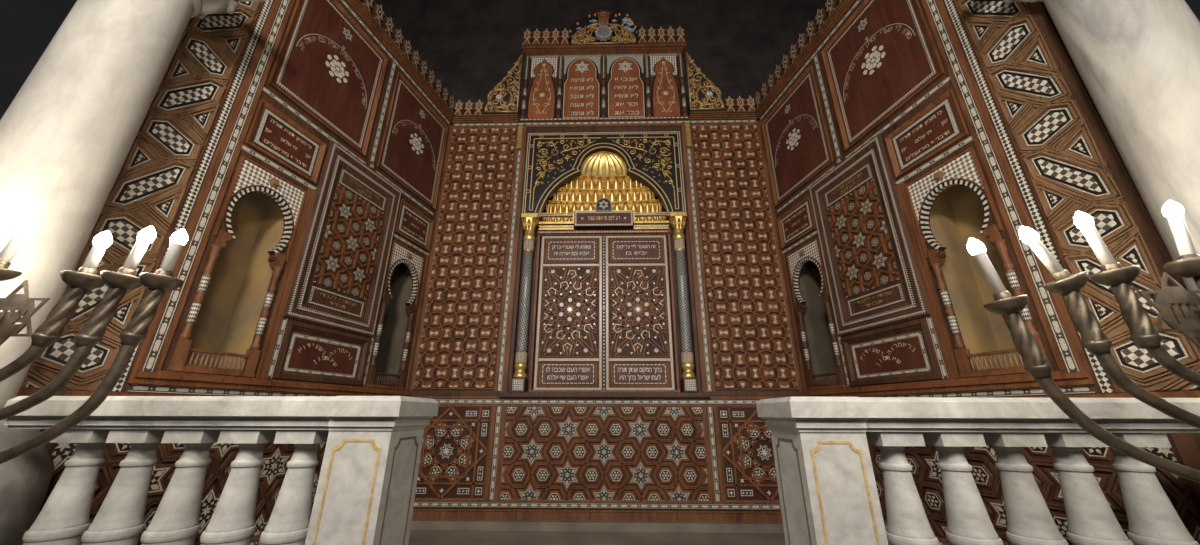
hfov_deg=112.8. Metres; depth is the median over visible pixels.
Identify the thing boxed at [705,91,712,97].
flower
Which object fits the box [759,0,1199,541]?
wall
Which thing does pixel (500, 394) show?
trim
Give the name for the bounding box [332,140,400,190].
trim
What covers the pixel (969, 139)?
trim
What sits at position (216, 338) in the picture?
arched niche
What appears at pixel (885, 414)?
handrail
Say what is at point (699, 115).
trim
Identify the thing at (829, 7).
cresting
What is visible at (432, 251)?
trim
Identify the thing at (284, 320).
trim
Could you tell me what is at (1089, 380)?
trim
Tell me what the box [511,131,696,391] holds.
torah ark
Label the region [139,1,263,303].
trim
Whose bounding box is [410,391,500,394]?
trim
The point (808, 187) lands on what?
trim
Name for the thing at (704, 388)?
trim
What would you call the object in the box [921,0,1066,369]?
trim
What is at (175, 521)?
baluster
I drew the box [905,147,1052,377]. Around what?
arched niche
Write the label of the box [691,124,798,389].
panel
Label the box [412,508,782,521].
step
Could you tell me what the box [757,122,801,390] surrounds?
trim
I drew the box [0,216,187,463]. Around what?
menorah
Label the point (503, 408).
trim
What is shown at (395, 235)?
trim
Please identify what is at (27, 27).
wall
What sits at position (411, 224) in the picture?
inscription panel
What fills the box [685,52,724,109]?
bracket
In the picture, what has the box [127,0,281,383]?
trim
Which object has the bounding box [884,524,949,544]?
trim
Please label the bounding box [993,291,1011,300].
candle cup
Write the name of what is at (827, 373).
arched niche
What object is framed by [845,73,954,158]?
trim
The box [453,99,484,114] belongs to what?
cresting
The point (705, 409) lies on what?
trim
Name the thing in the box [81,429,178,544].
baluster
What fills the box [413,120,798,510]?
wall
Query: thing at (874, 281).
panel
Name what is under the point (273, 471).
panel
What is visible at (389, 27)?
cresting
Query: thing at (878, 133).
trim
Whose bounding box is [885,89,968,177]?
inscription panel
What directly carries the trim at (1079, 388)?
attached to the wall at (1188, 444)
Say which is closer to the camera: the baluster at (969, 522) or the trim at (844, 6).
the baluster at (969, 522)
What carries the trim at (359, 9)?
attached to the wall at (204, 260)
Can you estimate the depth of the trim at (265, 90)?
3.00 m
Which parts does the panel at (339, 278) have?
title panel, moulding, title panel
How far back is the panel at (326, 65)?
3.29 m
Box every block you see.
[516,126,522,149]
[685,124,691,148]
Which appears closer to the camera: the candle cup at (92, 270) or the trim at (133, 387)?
the candle cup at (92, 270)
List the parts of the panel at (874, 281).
title panel, moulding, title panel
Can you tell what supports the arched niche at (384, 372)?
attached to the wall at (204, 260)
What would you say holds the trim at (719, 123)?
attached to the wall at (692, 316)
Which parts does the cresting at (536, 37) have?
rail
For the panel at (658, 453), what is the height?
0.799 m
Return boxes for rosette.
[367,160,375,169]
[834,155,844,164]
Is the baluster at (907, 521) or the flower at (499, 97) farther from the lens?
the flower at (499, 97)
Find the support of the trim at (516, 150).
attached to the wall at (692, 316)
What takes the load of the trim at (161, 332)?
attached to the wall at (204, 260)
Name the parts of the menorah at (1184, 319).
bulb, bulb, bulb, bulb, star plate, stem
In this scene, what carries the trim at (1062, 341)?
attached to the wall at (1188, 444)
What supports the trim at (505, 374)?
attached to the wall at (692, 316)
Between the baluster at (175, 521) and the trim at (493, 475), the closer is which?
the baluster at (175, 521)
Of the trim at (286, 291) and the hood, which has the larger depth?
the hood
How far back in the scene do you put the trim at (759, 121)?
4.30 m
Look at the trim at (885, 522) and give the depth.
2.48 m
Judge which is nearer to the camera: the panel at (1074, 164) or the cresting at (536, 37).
the panel at (1074, 164)
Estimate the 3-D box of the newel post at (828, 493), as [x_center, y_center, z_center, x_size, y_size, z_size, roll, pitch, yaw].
[0.711,0.902,1.225,0.232,0.985,0.300,0,-20,1]
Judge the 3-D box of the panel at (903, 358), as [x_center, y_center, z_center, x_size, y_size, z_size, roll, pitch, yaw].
[2.110,0.614,2.956,0.027,0.394,0.750,4,-20,-11]
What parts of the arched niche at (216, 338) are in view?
niche sill, gallery rail, spandrel moulding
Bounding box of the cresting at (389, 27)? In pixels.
[362,0,454,111]
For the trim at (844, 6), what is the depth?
4.00 m
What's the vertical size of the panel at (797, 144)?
1.130 m
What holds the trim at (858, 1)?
attached to the wall at (1188, 444)
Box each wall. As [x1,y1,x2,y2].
[0,0,362,119]
[8,0,450,540]
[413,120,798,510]
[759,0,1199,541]
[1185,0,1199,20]
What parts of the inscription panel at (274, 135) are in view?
inlaid frame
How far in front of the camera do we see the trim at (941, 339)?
2.68 m
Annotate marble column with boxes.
[0,0,266,544]
[1003,0,1199,296]
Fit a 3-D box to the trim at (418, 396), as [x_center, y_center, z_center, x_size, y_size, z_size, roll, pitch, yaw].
[0.037,1.193,3.811,3.760,0.030,0.020,0,-20,1]
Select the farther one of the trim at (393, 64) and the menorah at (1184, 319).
the trim at (393, 64)
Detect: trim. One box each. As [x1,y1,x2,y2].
[17,389,198,395]
[112,0,272,390]
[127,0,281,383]
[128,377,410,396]
[128,384,346,395]
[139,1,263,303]
[141,0,289,371]
[154,0,294,369]
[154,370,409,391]
[236,142,316,190]
[250,539,260,544]
[251,535,259,540]
[258,85,365,163]
[259,189,316,378]
[266,317,287,377]
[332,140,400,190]
[340,0,449,124]
[344,0,454,123]
[363,334,374,385]
[370,61,395,162]
[375,170,433,215]
[394,234,428,255]
[406,256,428,389]
[408,125,450,390]
[410,126,452,390]
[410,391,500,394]
[411,395,800,398]
[414,499,779,503]
[414,502,780,508]
[435,399,758,403]
[439,404,755,406]
[450,114,519,123]
[453,120,755,125]
[453,122,756,127]
[484,406,495,499]
[489,406,500,499]
[494,127,517,390]
[494,406,505,499]
[498,150,520,390]
[498,392,710,396]
[501,125,527,391]
[681,123,707,391]
[687,148,710,390]
[689,111,756,120]
[690,125,715,390]
[703,407,715,500]
[708,391,801,395]
[708,407,719,500]
[713,407,724,500]
[755,0,856,119]
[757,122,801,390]
[759,121,802,390]
[760,0,860,120]
[777,165,835,212]
[781,254,806,390]
[782,231,816,253]
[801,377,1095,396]
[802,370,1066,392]
[810,133,879,186]
[814,54,840,156]
[837,334,849,386]
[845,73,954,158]
[862,385,1094,396]
[884,520,949,542]
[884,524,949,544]
[895,133,977,184]
[895,184,956,378]
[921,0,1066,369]
[926,315,948,378]
[927,0,1079,372]
[935,0,1095,384]
[945,0,1113,392]
[1000,391,1199,397]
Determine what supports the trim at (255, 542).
attached to the wall at (204, 260)
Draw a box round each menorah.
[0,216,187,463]
[967,201,1199,482]
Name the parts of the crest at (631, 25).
amber glass, white glass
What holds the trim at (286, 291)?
attached to the wall at (204, 260)
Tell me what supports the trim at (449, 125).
attached to the wall at (204, 260)
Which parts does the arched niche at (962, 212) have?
spandrel moulding, gallery rail, niche sill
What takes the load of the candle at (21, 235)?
on the menorah at (79, 282)
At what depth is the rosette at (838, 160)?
3.52 m
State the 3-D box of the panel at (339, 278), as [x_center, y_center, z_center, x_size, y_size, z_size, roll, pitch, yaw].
[-2.071,-0.249,3.349,0.030,1.450,0.820,-5,-20,13]
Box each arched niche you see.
[167,156,306,376]
[366,241,424,389]
[786,238,845,389]
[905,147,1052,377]
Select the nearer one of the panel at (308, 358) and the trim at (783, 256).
the panel at (308, 358)
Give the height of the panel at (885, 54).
1.130 m
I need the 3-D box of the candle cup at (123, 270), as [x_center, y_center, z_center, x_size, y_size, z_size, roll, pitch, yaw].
[-1.296,0.006,1.090,0.036,0.036,0.032,0,-20,1]
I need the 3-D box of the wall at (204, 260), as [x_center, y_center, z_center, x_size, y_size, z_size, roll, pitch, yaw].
[-2.344,-0.196,3.150,0.420,4.330,2.450,-5,-20,13]
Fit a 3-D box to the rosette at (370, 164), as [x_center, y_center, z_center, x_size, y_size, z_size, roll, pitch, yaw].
[-2.071,-0.966,3.616,0.020,0.110,0.110,-5,-20,13]
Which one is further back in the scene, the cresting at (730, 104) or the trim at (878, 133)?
the cresting at (730, 104)
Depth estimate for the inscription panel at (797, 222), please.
4.04 m
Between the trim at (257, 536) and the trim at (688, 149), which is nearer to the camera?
the trim at (257, 536)
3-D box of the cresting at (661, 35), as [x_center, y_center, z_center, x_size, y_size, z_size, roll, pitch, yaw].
[0.807,-3.134,5.257,0.629,0.310,0.033,0,-20,1]
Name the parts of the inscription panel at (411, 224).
inlaid frame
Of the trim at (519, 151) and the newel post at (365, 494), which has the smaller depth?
the newel post at (365, 494)
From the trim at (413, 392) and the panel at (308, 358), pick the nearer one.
the panel at (308, 358)
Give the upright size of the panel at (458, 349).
3.084 m
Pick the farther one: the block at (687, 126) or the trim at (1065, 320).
the block at (687, 126)
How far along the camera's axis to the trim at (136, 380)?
2.44 m
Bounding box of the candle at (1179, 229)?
[1165,213,1199,258]
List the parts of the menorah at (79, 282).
star plate, bulb, bulb, bulb, bulb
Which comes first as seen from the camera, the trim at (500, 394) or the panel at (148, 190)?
the panel at (148, 190)
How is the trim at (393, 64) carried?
attached to the wall at (204, 260)
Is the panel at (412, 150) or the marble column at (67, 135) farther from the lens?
the panel at (412, 150)
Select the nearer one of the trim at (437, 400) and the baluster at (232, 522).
the baluster at (232, 522)
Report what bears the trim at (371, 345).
attached to the wall at (204, 260)
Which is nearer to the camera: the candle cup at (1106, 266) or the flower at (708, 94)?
the candle cup at (1106, 266)
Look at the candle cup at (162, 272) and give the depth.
1.08 m
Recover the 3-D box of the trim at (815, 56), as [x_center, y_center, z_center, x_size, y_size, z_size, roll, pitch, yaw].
[2.124,-1.579,3.739,0.007,1.195,0.036,4,-20,-11]
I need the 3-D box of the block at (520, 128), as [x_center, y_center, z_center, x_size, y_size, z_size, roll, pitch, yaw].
[-0.967,-1.627,4.821,0.064,0.325,0.052,0,-20,1]
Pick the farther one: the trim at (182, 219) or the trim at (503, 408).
the trim at (503, 408)
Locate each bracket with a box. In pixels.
[484,54,522,112]
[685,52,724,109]
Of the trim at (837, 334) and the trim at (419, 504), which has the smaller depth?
the trim at (837, 334)
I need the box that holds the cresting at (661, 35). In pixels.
[637,26,685,43]
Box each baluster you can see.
[22,429,118,544]
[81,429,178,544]
[140,429,220,544]
[200,430,276,544]
[260,430,328,544]
[865,432,939,544]
[920,432,1003,544]
[975,432,1068,544]
[1030,432,1133,544]
[1108,433,1199,544]
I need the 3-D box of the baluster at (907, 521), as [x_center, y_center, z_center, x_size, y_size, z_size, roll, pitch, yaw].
[0.966,0.939,1.196,0.145,0.857,0.145,1,-20,-2]
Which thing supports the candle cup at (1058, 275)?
on the menorah at (1184, 319)
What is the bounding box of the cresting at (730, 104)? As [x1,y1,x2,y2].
[724,95,755,110]
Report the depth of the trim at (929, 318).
2.59 m
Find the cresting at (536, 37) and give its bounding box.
[522,27,569,45]
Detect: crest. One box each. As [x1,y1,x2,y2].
[567,11,645,44]
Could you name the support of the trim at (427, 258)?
attached to the wall at (204, 260)
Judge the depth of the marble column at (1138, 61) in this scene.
1.65 m
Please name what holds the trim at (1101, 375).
attached to the wall at (1188, 444)
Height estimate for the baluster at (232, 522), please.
0.857 m
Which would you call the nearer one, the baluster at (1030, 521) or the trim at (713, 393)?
the baluster at (1030, 521)
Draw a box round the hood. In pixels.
[522,131,685,218]
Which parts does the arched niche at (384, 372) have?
niche sill, gallery rail, spandrel moulding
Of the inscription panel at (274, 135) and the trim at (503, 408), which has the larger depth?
the trim at (503, 408)
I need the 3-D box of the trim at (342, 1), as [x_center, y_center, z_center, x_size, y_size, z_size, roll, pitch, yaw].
[-2.136,-2.222,3.807,0.007,0.030,2.410,-5,-20,13]
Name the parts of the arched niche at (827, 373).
spandrel moulding, gallery rail, niche sill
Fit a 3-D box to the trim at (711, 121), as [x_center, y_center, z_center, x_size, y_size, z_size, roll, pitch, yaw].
[0.045,-1.835,4.898,3.720,0.034,0.007,0,-20,1]
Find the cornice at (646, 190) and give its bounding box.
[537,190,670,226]
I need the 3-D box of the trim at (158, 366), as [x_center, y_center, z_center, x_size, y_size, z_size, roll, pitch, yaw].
[-2.310,-0.967,2.609,0.010,3.130,0.022,-5,-20,13]
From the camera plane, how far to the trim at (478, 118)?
4.90 m
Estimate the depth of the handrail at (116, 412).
1.32 m
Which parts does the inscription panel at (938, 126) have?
inlaid frame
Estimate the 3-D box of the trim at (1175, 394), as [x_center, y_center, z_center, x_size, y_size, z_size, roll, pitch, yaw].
[2.160,0.854,2.622,0.012,0.030,2.450,4,-20,-11]
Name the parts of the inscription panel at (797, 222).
inlaid frame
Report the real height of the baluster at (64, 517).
0.857 m
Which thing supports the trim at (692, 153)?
attached to the wall at (692, 316)
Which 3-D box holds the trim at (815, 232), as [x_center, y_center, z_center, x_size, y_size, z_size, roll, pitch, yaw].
[1.990,-0.297,3.988,0.007,0.028,0.555,4,-20,-11]
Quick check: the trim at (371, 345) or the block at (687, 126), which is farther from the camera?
the block at (687, 126)
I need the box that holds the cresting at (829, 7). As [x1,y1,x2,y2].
[754,0,841,106]
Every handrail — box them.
[4,396,335,429]
[859,397,1199,432]
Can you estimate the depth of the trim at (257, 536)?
2.46 m
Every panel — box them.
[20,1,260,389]
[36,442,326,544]
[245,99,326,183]
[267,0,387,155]
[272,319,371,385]
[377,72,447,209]
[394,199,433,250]
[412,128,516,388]
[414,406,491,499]
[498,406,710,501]
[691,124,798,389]
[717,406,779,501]
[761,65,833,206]
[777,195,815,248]
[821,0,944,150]
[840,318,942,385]
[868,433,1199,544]
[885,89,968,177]
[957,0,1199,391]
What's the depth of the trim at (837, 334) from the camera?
3.33 m
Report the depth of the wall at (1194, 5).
3.36 m
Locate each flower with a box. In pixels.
[496,94,502,100]
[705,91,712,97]
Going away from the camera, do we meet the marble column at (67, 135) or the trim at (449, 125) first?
the marble column at (67, 135)
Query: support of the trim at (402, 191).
attached to the wall at (204, 260)
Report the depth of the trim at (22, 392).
1.82 m
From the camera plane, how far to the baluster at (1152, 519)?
1.24 m
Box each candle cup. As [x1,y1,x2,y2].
[78,267,97,274]
[117,267,136,275]
[155,269,173,275]
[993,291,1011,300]
[1050,269,1071,281]
[1100,262,1121,271]
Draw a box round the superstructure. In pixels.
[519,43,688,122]
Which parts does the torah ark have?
door, door panel, door moulding, door panel, gold cornice, door frame, door panel, door, door panel, door moulding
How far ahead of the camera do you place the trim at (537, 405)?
3.79 m
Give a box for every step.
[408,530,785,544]
[410,519,783,532]
[412,508,782,521]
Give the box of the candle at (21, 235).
[0,228,32,268]
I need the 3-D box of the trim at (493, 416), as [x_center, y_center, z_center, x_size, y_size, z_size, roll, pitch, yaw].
[-1.013,1.649,3.678,0.044,0.825,0.010,0,-20,1]
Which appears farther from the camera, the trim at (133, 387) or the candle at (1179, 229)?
the trim at (133, 387)
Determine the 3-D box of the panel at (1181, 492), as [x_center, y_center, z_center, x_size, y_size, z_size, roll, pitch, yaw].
[2.135,1.267,2.575,0.025,0.781,2.195,4,-20,-11]
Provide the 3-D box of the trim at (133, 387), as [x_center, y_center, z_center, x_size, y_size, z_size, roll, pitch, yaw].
[-2.096,0.901,2.904,0.007,0.036,2.025,-5,-20,13]
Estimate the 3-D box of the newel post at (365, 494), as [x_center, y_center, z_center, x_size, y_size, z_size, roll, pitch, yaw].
[-0.749,0.910,1.256,0.232,0.985,0.300,0,-20,1]
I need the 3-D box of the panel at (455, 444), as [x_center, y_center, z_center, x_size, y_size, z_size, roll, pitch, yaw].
[-1.418,1.649,3.681,0.778,0.795,0.024,0,-20,1]
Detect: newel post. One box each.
[305,396,438,544]
[756,397,887,544]
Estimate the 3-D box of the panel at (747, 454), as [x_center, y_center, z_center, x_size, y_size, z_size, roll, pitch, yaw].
[1.491,1.635,3.619,0.778,0.795,0.024,0,-20,1]
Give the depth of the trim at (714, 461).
3.63 m
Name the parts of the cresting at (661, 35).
rail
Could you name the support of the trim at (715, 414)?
attached to the wall at (692, 316)

